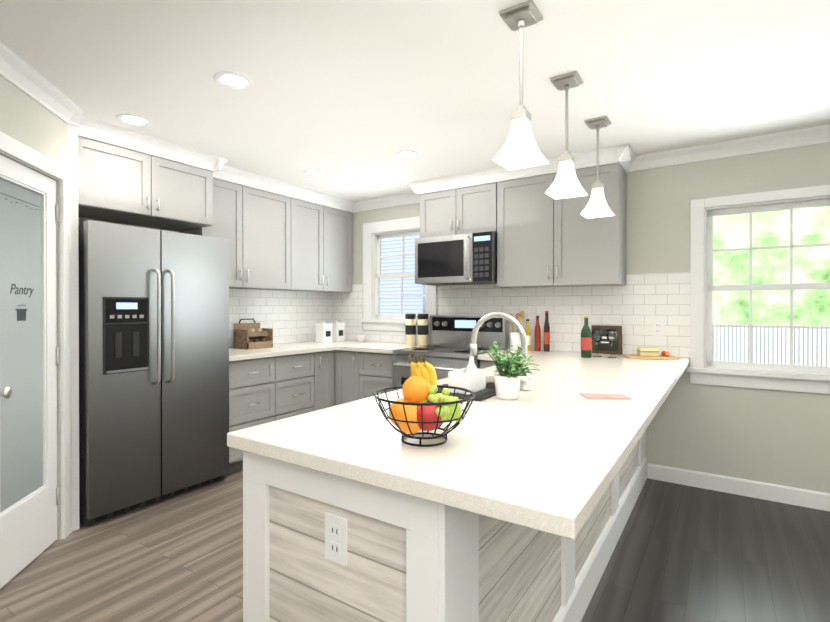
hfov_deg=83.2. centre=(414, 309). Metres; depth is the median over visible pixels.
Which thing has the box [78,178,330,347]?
wall
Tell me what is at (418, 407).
fruit bowl
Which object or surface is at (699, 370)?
window
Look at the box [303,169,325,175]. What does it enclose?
recessed light
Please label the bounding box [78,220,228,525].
fridge
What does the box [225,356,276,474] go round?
base cabinet
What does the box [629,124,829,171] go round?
crown molding
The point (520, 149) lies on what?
pendant light
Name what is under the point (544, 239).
upper cabinet
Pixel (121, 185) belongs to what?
upper cabinet
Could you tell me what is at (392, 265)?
backdrop
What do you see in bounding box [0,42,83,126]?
crown molding
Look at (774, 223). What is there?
backdrop
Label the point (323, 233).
upper cabinet
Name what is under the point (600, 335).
wine glass
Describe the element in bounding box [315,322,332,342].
canister
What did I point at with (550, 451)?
countertop
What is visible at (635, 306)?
wall tile
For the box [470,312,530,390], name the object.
faucet
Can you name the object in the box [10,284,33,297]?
decal
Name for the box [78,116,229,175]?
crown molding
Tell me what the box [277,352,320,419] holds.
base cabinet
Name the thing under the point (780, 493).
baseboard
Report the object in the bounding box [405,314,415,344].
pasta jar
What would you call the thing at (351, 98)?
ceiling
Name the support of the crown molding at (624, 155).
attached to the upper cabinet at (466, 210)
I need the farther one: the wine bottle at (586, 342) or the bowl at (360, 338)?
the bowl at (360, 338)
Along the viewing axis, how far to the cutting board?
3.28 m
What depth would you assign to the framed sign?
3.60 m
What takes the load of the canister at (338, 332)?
on the countertop at (283, 349)
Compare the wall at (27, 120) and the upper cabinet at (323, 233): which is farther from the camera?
the upper cabinet at (323, 233)
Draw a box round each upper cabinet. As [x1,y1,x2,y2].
[78,136,212,230]
[180,178,251,288]
[252,188,299,289]
[280,199,351,292]
[420,183,495,237]
[496,163,626,287]
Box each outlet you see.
[325,513,346,565]
[338,317,342,322]
[653,320,663,335]
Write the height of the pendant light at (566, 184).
0.568 m
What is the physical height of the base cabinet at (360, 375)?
0.879 m
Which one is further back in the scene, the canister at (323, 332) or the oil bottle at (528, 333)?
the canister at (323, 332)
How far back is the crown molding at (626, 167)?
3.48 m
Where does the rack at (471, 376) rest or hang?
on the countertop at (550, 451)
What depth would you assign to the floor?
2.32 m
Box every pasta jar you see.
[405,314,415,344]
[417,314,428,345]
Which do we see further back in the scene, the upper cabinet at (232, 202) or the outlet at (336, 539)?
the upper cabinet at (232, 202)
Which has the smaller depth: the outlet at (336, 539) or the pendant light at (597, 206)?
the outlet at (336, 539)
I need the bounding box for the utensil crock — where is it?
[510,310,524,349]
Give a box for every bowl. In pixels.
[356,335,365,341]
[373,354,474,446]
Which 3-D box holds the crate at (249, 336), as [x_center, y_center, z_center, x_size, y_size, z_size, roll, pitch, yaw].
[-1.431,0.211,4.142,0.190,0.260,0.270,0,0,34]
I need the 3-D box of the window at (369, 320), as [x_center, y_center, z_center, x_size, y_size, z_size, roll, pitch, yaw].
[-0.149,-0.351,4.812,0.960,1.141,0.170,0,0,34]
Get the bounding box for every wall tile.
[229,289,332,347]
[333,272,689,357]
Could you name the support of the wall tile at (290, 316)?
attached to the wall at (81, 221)
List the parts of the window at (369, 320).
window sash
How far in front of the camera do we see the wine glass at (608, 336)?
3.34 m
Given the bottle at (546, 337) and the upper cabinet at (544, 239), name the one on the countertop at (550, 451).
the bottle at (546, 337)
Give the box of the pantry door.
[0,155,59,588]
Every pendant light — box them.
[493,0,548,169]
[545,71,586,198]
[581,116,614,217]
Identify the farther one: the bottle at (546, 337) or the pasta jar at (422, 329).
the pasta jar at (422, 329)
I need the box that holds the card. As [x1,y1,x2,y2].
[580,393,630,399]
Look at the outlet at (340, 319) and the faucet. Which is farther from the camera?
the outlet at (340, 319)
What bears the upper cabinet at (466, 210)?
attached to the wall at (779, 437)
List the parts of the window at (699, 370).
window sash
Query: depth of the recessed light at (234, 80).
2.32 m
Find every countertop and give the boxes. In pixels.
[227,349,689,538]
[229,340,429,361]
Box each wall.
[0,76,66,539]
[67,124,78,530]
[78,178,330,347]
[333,142,829,492]
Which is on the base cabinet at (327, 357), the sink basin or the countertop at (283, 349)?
the countertop at (283, 349)
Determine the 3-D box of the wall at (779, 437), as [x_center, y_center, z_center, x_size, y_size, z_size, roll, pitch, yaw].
[1.347,0.058,3.849,6.400,2.410,0.120,0,0,34]
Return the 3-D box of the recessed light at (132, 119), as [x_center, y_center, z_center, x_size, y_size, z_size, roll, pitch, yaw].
[-1.691,-1.139,2.814,0.188,0.006,0.188,0,0,34]
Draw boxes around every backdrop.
[380,235,424,314]
[713,206,829,366]
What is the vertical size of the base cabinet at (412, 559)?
0.879 m
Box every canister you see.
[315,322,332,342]
[332,321,344,341]
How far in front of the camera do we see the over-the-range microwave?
3.95 m
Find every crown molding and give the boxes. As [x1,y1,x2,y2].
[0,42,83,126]
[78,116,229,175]
[213,167,354,212]
[354,192,419,211]
[408,143,633,194]
[620,153,635,172]
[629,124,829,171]
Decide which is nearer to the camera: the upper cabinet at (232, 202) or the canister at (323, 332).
the upper cabinet at (232, 202)
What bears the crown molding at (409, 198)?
attached to the wall at (779, 437)
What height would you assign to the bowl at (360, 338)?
0.065 m
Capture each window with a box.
[360,216,436,331]
[687,185,829,393]
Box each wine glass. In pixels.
[592,328,602,356]
[606,329,617,357]
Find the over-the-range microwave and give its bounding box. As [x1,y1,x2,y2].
[415,231,496,285]
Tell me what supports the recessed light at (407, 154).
in the ceiling
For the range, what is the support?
on the floor
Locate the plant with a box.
[480,342,540,399]
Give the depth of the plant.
1.82 m
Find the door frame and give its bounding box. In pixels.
[0,131,71,539]
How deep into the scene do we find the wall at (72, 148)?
2.68 m
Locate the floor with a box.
[0,469,829,621]
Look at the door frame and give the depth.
2.58 m
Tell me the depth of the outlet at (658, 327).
3.46 m
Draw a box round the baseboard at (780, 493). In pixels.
[647,463,829,511]
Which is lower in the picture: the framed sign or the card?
the card
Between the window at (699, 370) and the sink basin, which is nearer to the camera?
the sink basin
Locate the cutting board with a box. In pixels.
[624,347,679,359]
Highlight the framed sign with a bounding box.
[591,325,622,354]
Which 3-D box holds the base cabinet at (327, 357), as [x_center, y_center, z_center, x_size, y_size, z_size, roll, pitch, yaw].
[-1.093,0.821,4.488,0.608,0.880,0.242,0,0,34]
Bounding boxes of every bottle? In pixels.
[525,319,530,350]
[534,316,540,350]
[544,311,549,351]
[581,316,591,357]
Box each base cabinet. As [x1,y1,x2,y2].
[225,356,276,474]
[243,430,646,621]
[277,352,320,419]
[321,350,334,408]
[335,350,395,405]
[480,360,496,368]
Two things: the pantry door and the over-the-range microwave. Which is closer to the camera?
the pantry door
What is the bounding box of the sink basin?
[460,382,494,400]
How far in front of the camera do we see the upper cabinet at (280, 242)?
4.22 m
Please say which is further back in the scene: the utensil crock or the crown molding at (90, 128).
the utensil crock
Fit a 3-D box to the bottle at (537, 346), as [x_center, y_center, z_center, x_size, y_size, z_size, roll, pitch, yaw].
[1.017,0.197,3.877,0.050,0.290,0.050,0,0,34]
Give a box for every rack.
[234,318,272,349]
[435,356,495,400]
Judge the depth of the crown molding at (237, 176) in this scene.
4.26 m
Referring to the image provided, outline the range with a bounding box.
[392,315,508,390]
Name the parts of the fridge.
panel, handle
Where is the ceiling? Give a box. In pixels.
[0,0,829,201]
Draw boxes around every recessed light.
[116,113,151,126]
[214,71,253,89]
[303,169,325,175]
[395,150,420,158]

